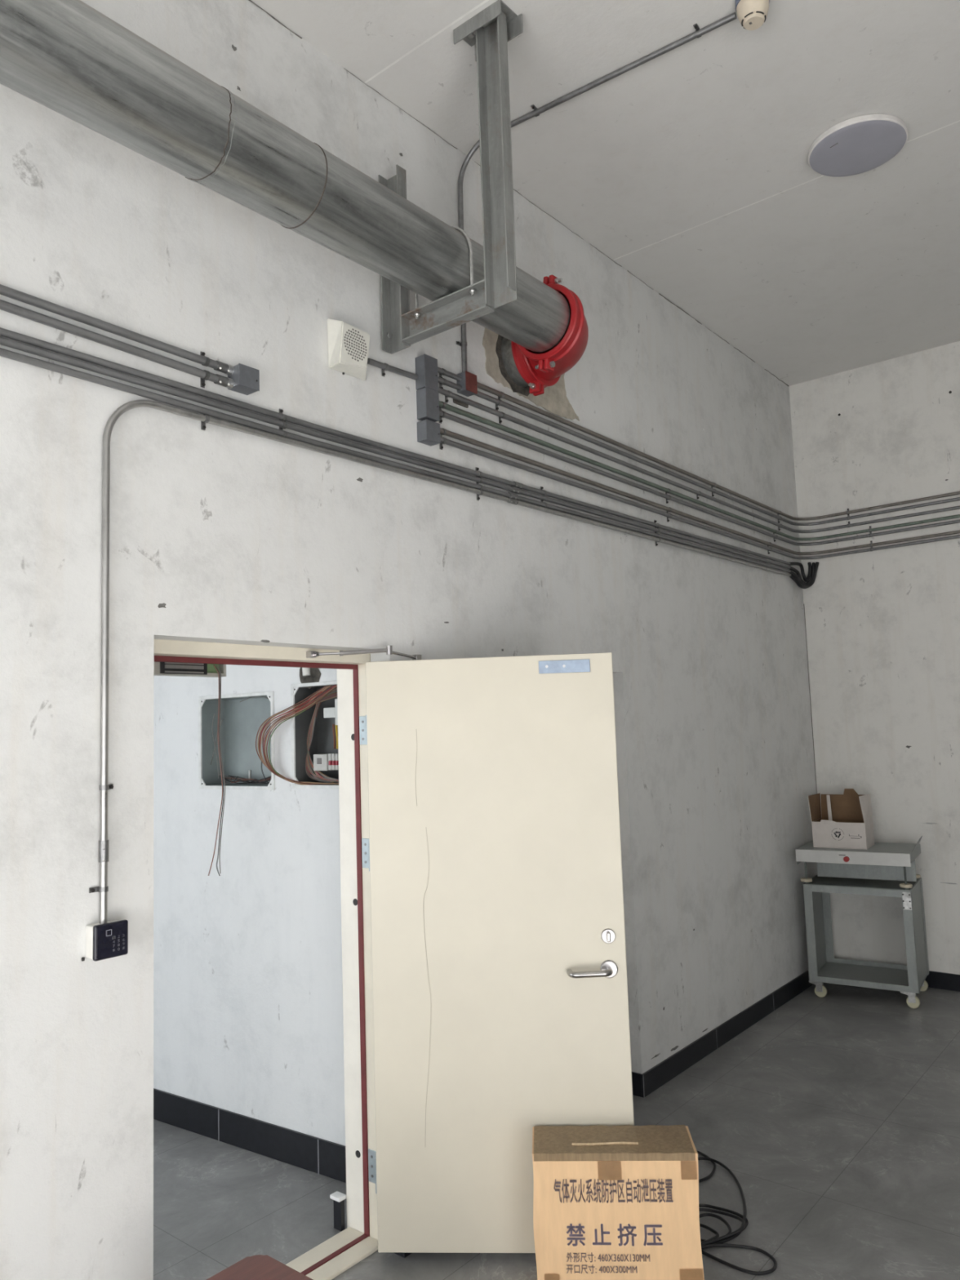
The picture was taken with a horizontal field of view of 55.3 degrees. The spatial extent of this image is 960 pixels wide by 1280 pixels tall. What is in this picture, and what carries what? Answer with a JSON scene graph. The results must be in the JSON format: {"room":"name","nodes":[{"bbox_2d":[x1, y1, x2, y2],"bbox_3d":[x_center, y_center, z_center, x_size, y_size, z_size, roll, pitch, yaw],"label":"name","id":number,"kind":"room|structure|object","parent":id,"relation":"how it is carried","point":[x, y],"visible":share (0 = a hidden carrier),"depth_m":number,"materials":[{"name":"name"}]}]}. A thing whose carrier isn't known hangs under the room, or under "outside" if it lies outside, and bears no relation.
{"room":"electrical room","nodes":[
{"label":"electrical room","id":0,"kind":"room"},
{"bbox_2d":[154,662,226,677],"bbox_3d":[-0.926,0.087,2.909,0.053,0.054,0.260,-6,-7,39],"label":"lock","id":1,"kind":"object","parent":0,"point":[161,668],"visible":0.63,"depth_m":2.88,"materials":[{"name":"grey metal"}]},
{"bbox_2d":[208,665,222,875],"bbox_3d":[-0.846,0.410,2.924,0.015,0.664,0.060,-6,-7,39],"label":"wire","id":2,"kind":"object","parent":1,"relation":"hanging from","point":[214,665],"visible":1,"depth_m":2.94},
{"bbox_2d":[215,666,223,875],"bbox_3d":[-0.835,0.416,2.935,0.014,0.665,0.032,-6,-7,39],"label":"wire","id":3,"kind":"object","parent":1,"relation":"hanging from","point":[215,667],"visible":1,"depth_m":2.94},
{"bbox_2d":[217,665,225,873],"bbox_3d":[-0.828,0.411,2.941,0.025,0.661,0.015,2,-7,-33],"label":"wire","id":4,"kind":"object","parent":1,"relation":"hanging from","point":[217,665],"visible":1,"depth_m":2.94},
{"bbox_2d":[153,664,345,1146],"bbox_3d":[-2.250,0.223,5.054,4.512,4.233,0.150,-6,-7,34],"label":"wall","id":5,"kind":"structure","parent":0,"point":[248,1021],"depth_m":4.06,"materials":[{"name":"paint"}]},
{"bbox_2d":[198,691,275,790],"bbox_3d":[-1.074,0.466,4.226,0.500,0.431,0.146,-6,-7,34],"label":"enclosure","id":6,"kind":"object","parent":5,"relation":"attached to","point":[242,722],"visible":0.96,"depth_m":4.32,"materials":[{"name":"metal"}]},
{"bbox_2d":[212,713,219,777],"bbox_3d":[-1.238,0.496,4.292,0.049,0.301,0.004,-6,-7,34],"label":"wire","id":7,"kind":"object","parent":6,"relation":"in","point":[214,713],"visible":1,"depth_m":4.29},
{"bbox_2d":[210,720,222,764],"bbox_3d":[-1.240,0.482,4.319,0.090,0.211,0.004,-6,-7,34],"label":"wire","id":8,"kind":"object","parent":6,"relation":"in","point":[222,720],"visible":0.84,"depth_m":4.32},
{"bbox_2d":[219,775,271,783],"bbox_3d":[-1.085,0.640,4.205,0.377,0.038,0.044,-6,-7,39],"label":"wire","id":9,"kind":"object","parent":6,"relation":"in","point":[220,775],"visible":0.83,"depth_m":4.11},
{"bbox_2d":[219,773,271,783],"bbox_3d":[-1.062,0.639,4.211,0.372,0.046,0.044,-6,-7,36],"label":"wire","id":10,"kind":"object","parent":6,"relation":"in","point":[220,774],"visible":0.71,"depth_m":4.22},
{"bbox_2d":[224,777,271,782],"bbox_3d":[-1.077,0.641,4.194,0.389,0.029,0.060,-6,-7,37],"label":"wire","id":11,"kind":"object","parent":6,"relation":"in","point":[224,778],"visible":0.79,"depth_m":4.19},
{"bbox_2d":[228,775,266,783],"bbox_3d":[-1.040,0.637,4.195,0.245,0.039,0.054,-5,-6,25],"label":"wire","id":12,"kind":"object","parent":6,"relation":"in","point":[228,775],"visible":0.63,"depth_m":4.23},
{"bbox_2d":[226,777,271,781],"bbox_3d":[-1.065,0.638,4.207,0.335,0.020,0.024,-6,-7,39],"label":"wire","id":13,"kind":"object","parent":6,"relation":"in","point":[270,777],"visible":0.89,"depth_m":4.21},
{"bbox_2d":[230,776,269,783],"bbox_3d":[-1.048,0.638,4.182,0.339,0.035,0.068,-6,-7,39],"label":"wire","id":14,"kind":"object","parent":6,"relation":"in","point":[230,776],"visible":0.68,"depth_m":4.13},
{"bbox_2d":[153,1088,346,1182],"bbox_3d":[-2.212,2.255,4.778,4.450,0.135,0.013,-6,-7,34],"label":"baseboard","id":15,"kind":"structure","parent":5,"relation":"attached to","point":[322,1157],"depth_m":3.94,"materials":[{"name":"black tile"}]},
{"bbox_2d":[302,667,311,675],"bbox_3d":[-0.747,0.116,3.937,0.040,0.078,0.035,-6,-7,39],"label":"stub","id":16,"kind":"object","parent":5,"relation":"attached to","point":[306,671],"visible":0.34,"depth_m":3.92,"materials":[{"name":"white plastic"}]},
{"bbox_2d":[299,667,321,688],"bbox_3d":[-0.729,0.146,3.934,0.128,0.130,0.002,-6,-7,34],"label":"plaster","id":17,"kind":"object","parent":5,"relation":"attached to","point":[315,673],"visible":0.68,"depth_m":3.93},
{"bbox_2d":[290,680,338,789],"bbox_3d":[-0.583,0.401,3.897,0.466,0.449,0.146,-6,-7,34],"label":"enclosure","id":18,"kind":"object","parent":5,"relation":"attached to","point":[322,742],"visible":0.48,"depth_m":4.01,"materials":[{"name":"metal"}]},
{"bbox_2d":[259,691,322,762],"bbox_3d":[-0.741,0.398,3.924,0.471,0.445,0.040,-4,-6,23],"label":"wire","id":19,"kind":"object","parent":18,"relation":"attached to","point":[321,691],"visible":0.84,"depth_m":3.96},
{"bbox_2d":[255,685,328,784],"bbox_3d":[-0.755,0.396,3.931,0.497,0.443,0.045,-4,-6,23],"label":"wire","id":20,"kind":"object","parent":18,"relation":"attached to","point":[325,686],"visible":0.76,"depth_m":3.97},
{"bbox_2d":[258,685,328,783],"bbox_3d":[-0.743,0.393,3.921,0.473,0.447,0.036,-4,-6,23],"label":"wire","id":21,"kind":"object","parent":18,"relation":"in","point":[327,686],"visible":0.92,"depth_m":3.98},
{"bbox_2d":[260,685,329,784],"bbox_3d":[-0.739,0.397,3.921,0.458,0.445,0.043,-4,-6,21],"label":"wire","id":22,"kind":"object","parent":18,"relation":"attached to","point":[329,686],"visible":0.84,"depth_m":3.98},
{"bbox_2d":[262,684,333,782],"bbox_3d":[-0.731,0.398,3.916,0.459,0.446,0.041,-4,-6,23],"label":"wire","id":23,"kind":"object","parent":18,"relation":"attached to","point":[332,685],"visible":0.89,"depth_m":3.96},
{"bbox_2d":[257,685,338,784],"bbox_3d":[-0.751,0.394,3.926,0.484,0.446,0.042,-4,-6,22],"label":"wire","id":24,"kind":"object","parent":18,"relation":"attached to","point":[326,686],"visible":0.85,"depth_m":3.95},
{"bbox_2d":[262,684,334,784],"bbox_3d":[-0.727,0.397,3.916,0.456,0.444,0.042,-4,-6,22],"label":"wire","id":25,"kind":"object","parent":18,"relation":"attached to","point":[334,685],"visible":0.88,"depth_m":3.96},
{"bbox_2d":[263,684,337,785],"bbox_3d":[-0.729,0.399,3.912,0.456,0.446,0.038,-4,-6,21],"label":"wire","id":26,"kind":"object","parent":18,"relation":"in","point":[335,685],"visible":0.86,"depth_m":3.94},
{"bbox_2d":[264,685,336,784],"bbox_3d":[-0.723,0.398,3.909,0.444,0.447,0.042,-4,-6,20],"label":"wire","id":27,"kind":"object","parent":18,"relation":"attached to","point":[335,686],"visible":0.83,"depth_m":3.94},
{"bbox_2d":[266,685,337,785],"bbox_3d":[-0.722,0.399,3.904,0.450,0.444,0.039,-4,-6,21],"label":"wire","id":28,"kind":"object","parent":18,"relation":"in","point":[336,686],"visible":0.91,"depth_m":3.94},
{"bbox_2d":[268,687,336,778],"bbox_3d":[-0.714,0.400,3.904,0.436,0.447,0.043,-4,-6,21],"label":"wire","id":29,"kind":"object","parent":18,"relation":"attached to","point":[335,687],"visible":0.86,"depth_m":3.96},
{"bbox_2d":[306,690,331,782],"bbox_3d":[-0.663,0.405,3.952,0.232,0.420,0.015,-6,-7,34],"label":"wire","id":30,"kind":"object","parent":18,"relation":"in","point":[328,691],"visible":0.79,"depth_m":3.99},
{"bbox_2d":[306,688,332,780],"bbox_3d":[-0.663,0.400,3.952,0.236,0.416,0.015,-6,-7,34],"label":"wire","id":31,"kind":"object","parent":18,"relation":"in","point":[331,688],"visible":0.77,"depth_m":3.99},
{"bbox_2d":[305,686,334,782],"bbox_3d":[-0.664,0.403,3.952,0.240,0.426,0.015,-6,-7,34],"label":"wire","id":32,"kind":"object","parent":18,"relation":"in","point":[334,686],"visible":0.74,"depth_m":4.00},
{"bbox_2d":[306,688,337,779],"bbox_3d":[-0.663,0.402,3.952,0.226,0.402,0.015,-6,-7,34],"label":"wire","id":33,"kind":"object","parent":18,"relation":"in","point":[335,688],"visible":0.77,"depth_m":3.98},
{"bbox_2d":[306,696,337,781],"bbox_3d":[-0.670,0.426,3.955,0.210,0.376,0.016,-6,-7,34],"label":"wire","id":34,"kind":"object","parent":18,"relation":"in","point":[335,696],"visible":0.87,"depth_m":3.96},
{"bbox_2d":[306,695,338,780],"bbox_3d":[-0.669,0.421,3.954,0.210,0.371,0.015,-6,-7,34],"label":"wire","id":35,"kind":"object","parent":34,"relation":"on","point":[335,695],"visible":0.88,"depth_m":3.96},
{"bbox_2d":[306,688,336,782],"bbox_3d":[-0.662,0.409,3.951,0.223,0.411,0.015,-6,-7,34],"label":"wire","id":36,"kind":"object","parent":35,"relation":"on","point":[335,689],"visible":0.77,"depth_m":3.99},
{"bbox_2d":[306,694,337,780],"bbox_3d":[-0.668,0.421,3.954,0.210,0.378,0.015,-6,-7,34],"label":"wire","id":37,"kind":"object","parent":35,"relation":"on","point":[335,695],"visible":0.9,"depth_m":3.98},
{"bbox_2d":[307,691,337,782],"bbox_3d":[-0.663,0.414,3.951,0.213,0.393,0.015,-6,-7,34],"label":"wire","id":38,"kind":"object","parent":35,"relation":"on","point":[336,691],"visible":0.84,"depth_m":3.97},
{"bbox_2d":[307,690,337,782],"bbox_3d":[-0.663,0.411,3.951,0.216,0.399,0.015,-6,-7,34],"label":"wire","id":39,"kind":"object","parent":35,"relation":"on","point":[335,691],"visible":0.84,"depth_m":3.98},
{"bbox_2d":[313,753,334,770],"bbox_3d":[-0.666,0.527,3.956,0.080,0.071,0.072,-6,-7,34],"label":"module","id":40,"kind":"object","parent":18,"relation":"attached to","point":[320,761],"visible":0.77,"depth_m":3.92,"materials":[{"name":"white plastic"}]},
{"bbox_2d":[306,688,337,781],"bbox_3d":[-0.662,0.407,3.951,0.220,0.401,0.015,-6,-7,34],"label":"wire","id":41,"kind":"object","parent":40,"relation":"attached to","point":[336,689],"visible":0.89,"depth_m":3.98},
{"bbox_2d":[308,691,336,780],"bbox_3d":[-0.663,0.410,3.951,0.214,0.390,0.015,-6,-7,34],"label":"wire","id":42,"kind":"object","parent":40,"relation":"attached to","point":[335,691],"visible":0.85,"depth_m":3.98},
{"bbox_2d":[307,689,337,782],"bbox_3d":[-0.662,0.409,3.951,0.218,0.401,0.015,-6,-7,34],"label":"wire","id":43,"kind":"object","parent":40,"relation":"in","point":[335,690],"visible":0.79,"depth_m":3.98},
{"bbox_2d":[307,692,337,780],"bbox_3d":[-0.664,0.413,3.952,0.212,0.384,0.015,-6,-7,34],"label":"wire","id":44,"kind":"object","parent":40,"relation":"attached to","point":[336,692],"visible":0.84,"depth_m":3.97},
{"bbox_2d":[323,698,337,724],"bbox_3d":[-0.575,0.305,3.900,0.181,0.111,0.108,-6,-7,34],"label":"switch","id":45,"kind":"object","parent":18,"relation":"in","point":[329,713],"visible":0.24,"depth_m":3.89,"materials":[{"name":"white plastic"}]},
{"bbox_2d":[332,724,335,748],"bbox_3d":[-0.622,0.411,3.905,0.013,0.106,0.032,-1,-6,-12],"label":"wire","id":46,"kind":"object","parent":45,"relation":"attached to","point":[333,725],"visible":1,"depth_m":3.90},
{"bbox_2d":[335,724,337,748],"bbox_3d":[-0.607,0.410,3.896,0.013,0.106,0.032,-1,-6,-12],"label":"wire","id":47,"kind":"object","parent":45,"relation":"attached to","point":[336,726],"visible":0.8,"depth_m":3.89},
{"bbox_2d":[331,753,335,769],"bbox_3d":[-0.608,0.518,3.908,0.027,0.070,0.086,-5,-6,25],"label":"circuit breaker","id":48,"kind":"object","parent":18,"relation":"in","point":[333,767],"visible":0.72,"depth_m":3.88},
{"bbox_2d":[328,752,338,769],"bbox_3d":[-0.624,0.519,3.919,0.027,0.070,0.087,-5,-6,25],"label":"circuit breaker","id":49,"kind":"object","parent":18,"relation":"in","point":[330,762],"visible":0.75,"depth_m":3.90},
{"bbox_2d":[334,753,338,769],"bbox_3d":[-0.591,0.517,3.897,0.026,0.069,0.086,-5,-6,25],"label":"circuit breaker","id":50,"kind":"object","parent":18,"relation":"in","point":[336,757],"visible":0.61,"depth_m":3.87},
{"bbox_2d":[307,693,338,781],"bbox_3d":[-0.667,0.419,3.953,0.210,0.379,0.015,-6,-7,34],"label":"wire","id":51,"kind":"object","parent":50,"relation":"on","point":[336,694],"visible":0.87,"depth_m":3.98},
{"bbox_2d":[0,0,817,1279],"bbox_3d":[-0.708,-0.034,3.120,0.336,4.269,9.300,-6,-7,39],"label":"wall","id":52,"kind":"structure","parent":0,"point":[218,534],"depth_m":3.06,"materials":[{"name":"white paint"}]},
{"bbox_2d":[81,920,128,961],"bbox_3d":[-0.973,0.779,2.380,0.056,0.091,0.102,-6,-7,39],"label":"keypad","id":53,"kind":"object","parent":52,"relation":"attached to","point":[109,940],"visible":1,"depth_m":2.36,"materials":[{"name":"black plastic"}]},
{"bbox_2d":[0,299,230,387],"bbox_3d":[-2.124,-0.909,1.213,0.032,0.059,4.268,-6,-7,39],"label":"conduit","id":54,"kind":"object","parent":52,"relation":"attached to","point":[6,306],"visible":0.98,"depth_m":2.54,"materials":[{"name":"metal"}]},
{"bbox_2d":[0,284,230,373],"bbox_3d":[-2.126,-0.966,1.219,0.032,0.050,4.268,-6,-7,39],"label":"conduit","id":55,"kind":"object","parent":52,"relation":"attached to","point":[5,291],"visible":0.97,"depth_m":2.54,"materials":[{"name":"metal"}]},
{"bbox_2d":[223,363,259,395],"bbox_3d":[-0.748,-0.819,2.872,0.064,0.075,0.094,-6,-7,39],"label":"junction box","id":56,"kind":"object","parent":52,"relation":"attached to","point":[243,379],"visible":0.91,"depth_m":2.85,"materials":[{"name":"metal"}]},
{"bbox_2d":[154,639,377,1279],"bbox_3d":[-0.738,1.056,2.978,0.190,2.075,1.040,-6,-7,39],"label":"door frame","id":57,"kind":"structure","parent":52,"relation":"attached to","point":[343,1251],"depth_m":3.31,"materials":[{"name":"beige paint"}]},
{"bbox_2d":[329,1191,346,1231],"bbox_3d":[-0.511,2.064,3.308,0.050,0.118,0.035,-6,-7,39],"label":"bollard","id":58,"kind":"structure","parent":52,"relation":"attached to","point":[338,1197],"depth_m":3.30,"materials":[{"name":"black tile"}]},
{"bbox_2d":[327,318,369,380],"bbox_3d":[-0.452,-1.033,3.255,0.076,0.192,0.193,-6,-7,39],"label":"wall speaker","id":59,"kind":"object","parent":52,"relation":"attached to","point":[348,344],"visible":1,"depth_m":3.20},
{"bbox_2d":[367,358,417,379],"bbox_3d":[-0.328,-1.006,3.436,0.028,0.050,0.256,-6,-7,39],"label":"conduit","id":60,"kind":"object","parent":52,"relation":"attached to","point":[384,366],"visible":0.95,"depth_m":3.42,"materials":[{"name":"metal"}]},
{"bbox_2d":[0,327,790,564],"bbox_3d":[-0.645,-0.752,3.009,0.028,0.071,8.930,-6,-7,39],"label":"conduit","id":61,"kind":"object","parent":52,"relation":"attached to","point":[3,332],"visible":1,"depth_m":3.07,"materials":[{"name":"metal"}]},
{"bbox_2d":[788,561,811,582],"bbox_3d":[2.279,-0.492,6.533,0.281,0.150,0.043,2,-7,-37],"label":"flexible hose","id":62,"kind":"object","parent":61,"relation":"attached to","point":[806,579],"visible":1,"depth_m":6.55,"materials":[{"name":"black plastic"}]},
{"bbox_2d":[0,336,791,568],"bbox_3d":[-0.645,-0.727,3.006,0.028,0.068,8.930,-6,-7,39],"label":"conduit","id":63,"kind":"object","parent":52,"relation":"attached to","point":[3,341],"visible":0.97,"depth_m":3.07,"materials":[{"name":"metal"}]},
{"bbox_2d":[789,562,815,584],"bbox_3d":[2.291,-0.475,6.524,0.291,0.171,0.039,2,-7,-34],"label":"flexible hose","id":64,"kind":"object","parent":63,"relation":"attached to","point":[793,569],"visible":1,"depth_m":6.55,"materials":[{"name":"black plastic"}]},
{"bbox_2d":[0,347,791,572],"bbox_3d":[-0.644,-0.697,3.003,0.028,0.071,8.930,-6,-7,39],"label":"conduit","id":65,"kind":"object","parent":52,"relation":"attached to","point":[3,353],"visible":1,"depth_m":3.04,"materials":[{"name":"metal"}]},
{"bbox_2d":[788,561,818,587],"bbox_3d":[2.298,-0.467,6.521,0.302,0.190,0.049,1,-6,-29],"label":"flexible hose","id":66,"kind":"object","parent":65,"relation":"attached to","point":[815,569],"visible":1,"depth_m":6.55,"materials":[{"name":"black plastic"}]},
{"bbox_2d":[416,386,439,422],"bbox_3d":[-0.202,-0.911,3.563,0.054,0.118,0.076,-6,-7,39],"label":"junction box","id":67,"kind":"object","parent":52,"relation":"attached to","point":[427,398],"visible":0.94,"depth_m":3.54,"materials":[{"name":"metal"}]},
{"bbox_2d":[414,353,438,391],"bbox_3d":[-0.208,-1.035,3.574,0.054,0.131,0.076,-6,-7,39],"label":"junction box","id":68,"kind":"object","parent":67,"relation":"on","point":[426,366],"visible":0.96,"depth_m":3.55,"materials":[{"name":"metal"}]},
{"bbox_2d":[417,418,440,445],"bbox_3d":[-0.199,-0.803,3.553,0.054,0.080,0.080,-6,-7,39],"label":"junction box","id":69,"kind":"object","parent":52,"relation":"attached to","point":[428,431],"visible":1,"depth_m":3.53,"materials":[{"name":"metal"}]},
{"bbox_2d":[88,400,791,924],"bbox_3d":[0.592,0.137,4.407,0.028,1.484,5.108,-6,-7,39],"label":"conduit","id":70,"kind":"object","parent":52,"relation":"attached to","point":[104,843],"visible":1,"depth_m":2.50,"materials":[{"name":"metal"}]},
{"bbox_2d":[789,564,815,588],"bbox_3d":[2.293,-0.456,6.520,0.297,0.184,0.042,2,-7,-32],"label":"flexible hose","id":71,"kind":"object","parent":70,"relation":"attached to","point":[792,576],"visible":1,"depth_m":6.46,"materials":[{"name":"black plastic"}]},
{"bbox_2d":[437,376,462,391],"bbox_3d":[-0.136,-1.021,3.674,0.028,0.045,0.173,-6,-7,39],"label":"conduit","id":72,"kind":"object","parent":52,"relation":"attached to","point":[442,381],"visible":0.88,"depth_m":3.67,"materials":[{"name":"metal"}]},
{"bbox_2d":[437,366,462,381],"bbox_3d":[-0.138,-1.061,3.678,0.028,0.045,0.173,-6,-7,39],"label":"conduit","id":73,"kind":"object","parent":52,"relation":"attached to","point":[442,371],"visible":0.88,"depth_m":3.68,"materials":[{"name":"metal"}]},
{"bbox_2d":[453,398,468,408],"bbox_3d":[-0.079,-0.976,3.758,0.010,0.030,0.093,-6,-7,39],"label":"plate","id":74,"kind":"object","parent":52,"relation":"attached to","point":[456,402],"visible":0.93,"depth_m":3.75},
{"bbox_2d":[456,370,477,396],"bbox_3d":[-0.053,-1.051,3.765,0.054,0.080,0.072,-6,-7,39],"label":"junction box","id":75,"kind":"object","parent":52,"relation":"attached to","point":[468,384],"visible":0.98,"depth_m":3.74,"materials":[{"name":"metal"}]},
{"bbox_2d":[306,645,634,1253],"bbox_3d":[-0.039,1.029,3.176,1.066,2.040,0.318,-1,-6,-4],"label":"door","id":76,"kind":"structure","parent":52,"relation":"in","point":[500,983],"depth_m":3.15,"materials":[{"name":"beige paint"}]},
{"bbox_2d":[501,337,528,386],"bbox_3d":[0.209,-1.261,4.073,0.104,0.249,0.249,-6,-7,39],"label":"pipe stub","id":77,"kind":"object","parent":52,"relation":"attached to","point":[510,366],"visible":0.29,"depth_m":4.00,"materials":[{"name":"metal"}]},
{"bbox_2d":[482,327,579,421],"bbox_3d":[0.242,-1.338,4.206,0.004,0.545,0.738,-6,-7,39],"label":"cement patch","id":78,"kind":"object","parent":52,"relation":"attached to","point":[554,400],"visible":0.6,"depth_m":4.22,"materials":[{"name":"concrete"}]},
{"bbox_2d":[495,334,529,395],"bbox_3d":[0.163,-1.246,4.090,0.002,0.307,0.298,-6,-7,39],"label":"hole","id":79,"kind":"object","parent":78,"relation":"attached to","point":[515,388],"depth_m":4.02,"materials":[{"name":"concrete"}]},
{"bbox_2d":[456,12,736,372],"bbox_3d":[0.404,-1.638,3.483,1.217,1.004,0.054,-6,-7,35],"label":"conduit","id":80,"kind":"object","parent":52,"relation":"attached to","point":[699,32],"visible":0.81,"depth_m":3.55,"materials":[{"name":"metal"}]},
{"bbox_2d":[392,969,813,1257],"bbox_3d":[-0.570,2.030,2.864,0.174,0.105,9.300,-6,-7,39],"label":"baseboard","id":81,"kind":"structure","parent":52,"relation":"attached to","point":[646,1083],"depth_m":4.96,"materials":[{"name":"black tile"}]},
{"bbox_2d":[153,982,959,1279],"bbox_3d":[-0.356,2.108,2.682,10.400,0.100,9.700,-6,-7,39],"label":"floor","id":82,"kind":"structure","parent":0,"point":[835,1116],"depth_m":3.70,"materials":[{"name":"stone"}]},
{"bbox_2d":[206,1254,313,1279],"bbox_3d":[-0.541,1.782,2.111,0.352,0.450,0.348,-6,-7,39],"label":"stool","id":83,"kind":"object","parent":82,"relation":"on","point":[257,1267],"visible":1,"depth_m":2.28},
{"bbox_2d":[532,1124,704,1279],"bbox_3d":[0.429,1.823,2.921,0.515,0.460,0.206,-2,-6,4],"label":"carton","id":84,"kind":"object","parent":82,"relation":"on","point":[611,1202],"visible":1,"depth_m":2.83,"materials":[{"name":"brown"}]},
{"bbox_2d":[696,1150,777,1275],"bbox_3d":[0.830,2.068,3.399,0.318,0.037,0.916,-2,-6,2],"label":"cable","id":85,"kind":"object","parent":82,"relation":"on","point":[716,1241],"visible":0.73,"depth_m":3.16,"materials":[{"name":"rubber"}]},
{"bbox_2d":[802,874,928,1008],"bbox_3d":[2.492,1.918,5.924,0.652,0.714,0.505,-5,-7,32],"label":"trolley","id":86,"kind":"object","parent":82,"relation":"on","point":[908,979],"visible":0.96,"depth_m":5.86,"materials":[{"name":"grey metal"}]},
{"bbox_2d":[795,835,922,889],"bbox_3d":[2.453,1.419,5.912,0.694,0.278,0.506,-5,-7,32],"label":"cart top","id":87,"kind":"object","parent":86,"relation":"on","point":[882,860],"visible":0.99,"depth_m":5.80,"materials":[{"name":"grey metal"}]},
{"bbox_2d":[807,788,874,849],"bbox_3d":[2.369,1.167,6.016,0.346,0.360,0.276,-6,-7,33],"label":"carton","id":88,"kind":"object","parent":87,"relation":"on","point":[845,820],"visible":1,"depth_m":5.96,"materials":[{"name":"white cardboard"}]},
{"bbox_2d":[817,958,927,992],"bbox_3d":[2.505,2.150,5.898,0.632,0.036,0.504,-5,-7,32],"label":"shelf","id":89,"kind":"object","parent":86,"relation":"on","point":[888,976],"depth_m":5.91,"materials":[{"name":"grey metal"}]},
{"bbox_2d":[250,0,959,386],"bbox_3d":[-0.501,-2.228,3.103,10.400,0.150,9.700,-6,-7,39],"label":"ceiling","id":90,"kind":"structure","parent":0,"point":[688,168],"depth_m":3.88,"materials":[{"name":"paint"}]},
{"bbox_2d":[377,0,523,354],"bbox_3d":[-0.121,-1.620,3.283,0.655,1.047,0.100,-6,-7,39],"label":"hanger","id":91,"kind":"object","parent":90,"relation":"hanging from","point":[491,30],"visible":0.72,"depth_m":3.16,"materials":[{"name":"metal"}]},
{"bbox_2d":[0,0,569,352],"bbox_3d":[-1.522,-1.447,1.561,0.253,0.253,5.690,-6,-7,39],"label":"pipe","id":92,"kind":"object","parent":91,"relation":"hanging from","point":[68,57],"visible":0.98,"depth_m":2.48,"materials":[{"name":"metal"}]},
{"bbox_2d":[516,275,584,373],"bbox_3d":[0.281,-1.295,3.756,0.310,0.388,0.062,-6,-7,39],"label":"coupling","id":93,"kind":"object","parent":92,"relation":"attached to","point":[547,359],"visible":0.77,"depth_m":3.69,"materials":[{"name":"red metal"}]},
{"bbox_2d":[528,314,588,380],"bbox_3d":[0.356,-1.283,3.905,0.335,0.261,0.335,-6,-7,39],"label":"pipe elbow","id":94,"kind":"object","parent":92,"relation":"attached to","point":[571,358],"visible":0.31,"depth_m":3.85,"materials":[{"name":"red metal"}]},
{"bbox_2d":[511,341,560,395],"bbox_3d":[0.254,-1.266,4.036,0.062,0.388,0.310,-6,-7,39],"label":"coupling","id":95,"kind":"object","parent":94,"relation":"attached to","point":[537,384],"visible":0.34,"depth_m":3.96,"materials":[{"name":"red metal"}]},
{"bbox_2d":[735,0,769,30],"bbox_3d":[0.930,-2.147,3.124,0.112,0.100,0.112,-6,-7,39],"label":"smoke detector","id":96,"kind":"object","parent":90,"relation":"attached to","point":[752,15],"visible":1,"depth_m":3.10,"materials":[{"name":"white plastic"}]},
{"bbox_2d":[808,113,907,177],"bbox_3d":[1.623,-2.121,3.947,0.400,0.038,0.400,-6,-7,39],"label":"recessed light","id":97,"kind":"object","parent":90,"relation":"in","point":[856,145],"visible":1,"depth_m":3.91,"materials":[{"name":"white plastic"}]},
{"bbox_2d":[788,341,959,974],"bbox_3d":[2.581,0.207,6.555,10.400,4.233,0.203,-6,-7,39],"label":"wall","id":98,"kind":"structure","parent":0,"point":[882,626],"depth_m":6.27,"materials":[{"name":"paint"}]},
{"bbox_2d":[438,386,959,533],"bbox_3d":[2.958,-1.097,3.615,4.896,0.074,3.996,-6,-7,39],"label":"conduit","id":99,"kind":"object","parent":98,"relation":"attached to","point":[448,393],"visible":0.99,"depth_m":4.89,"materials":[{"name":"metal"}]},
{"bbox_2d":[439,410,959,546],"bbox_3d":[2.961,-1.006,3.607,4.896,0.078,3.994,-6,-7,39],"label":"conduit","id":100,"kind":"object","parent":98,"relation":"attached to","point":[442,414],"visible":0.98,"depth_m":4.90,"materials":[{"name":"metal"}]},
{"bbox_2d":[439,400,959,541],"bbox_3d":[2.960,-1.041,3.611,4.896,0.074,3.994,-6,-7,39],"label":"conduit","id":101,"kind":"object","parent":98,"relation":"attached to","point":[442,404],"visible":1,"depth_m":4.91,"materials":[{"name":"metal"}]},
{"bbox_2d":[440,436,959,559],"bbox_3d":[2.965,-0.904,3.598,4.896,0.082,3.992,-6,-7,39],"label":"conduit","id":102,"kind":"object","parent":98,"relation":"attached to","point":[443,440],"visible":0.99,"depth_m":4.89,"materials":[{"name":"metal"}]},
{"bbox_2d":[440,427,959,555],"bbox_3d":[2.964,-0.936,3.601,4.896,0.074,3.992,-6,-7,39],"label":"conduit","id":103,"kind":"object","parent":98,"relation":"attached to","point":[442,431],"visible":0.96,"depth_m":4.91,"materials":[{"name":"metal"}]},
{"bbox_2d":[474,391,959,525],"bbox_3d":[3.033,-1.147,3.715,4.896,0.082,3.753,-6,-7,39],"label":"conduit","id":104,"kind":"object","parent":98,"relation":"attached to","point":[498,402],"visible":1,"depth_m":5.14,"materials":[{"name":"metal"}]},
{"bbox_2d":[476,382,959,520],"bbox_3d":[3.031,-1.186,3.719,4.896,0.083,3.753,-6,-7,39],"label":"conduit","id":105,"kind":"object","parent":98,"relation":"attached to","point":[500,394],"visible":0.98,"depth_m":5.16,"materials":[{"name":"metal"}]},
{"bbox_2d":[924,970,959,991],"bbox_3d":[4.443,2.046,4.763,5.188,0.105,0.013,-6,-7,39],"label":"baseboard","id":106,"kind":"structure","parent":98,"relation":"attached to","point":[935,980],"depth_m":5.93,"materials":[{"name":"black tile"}]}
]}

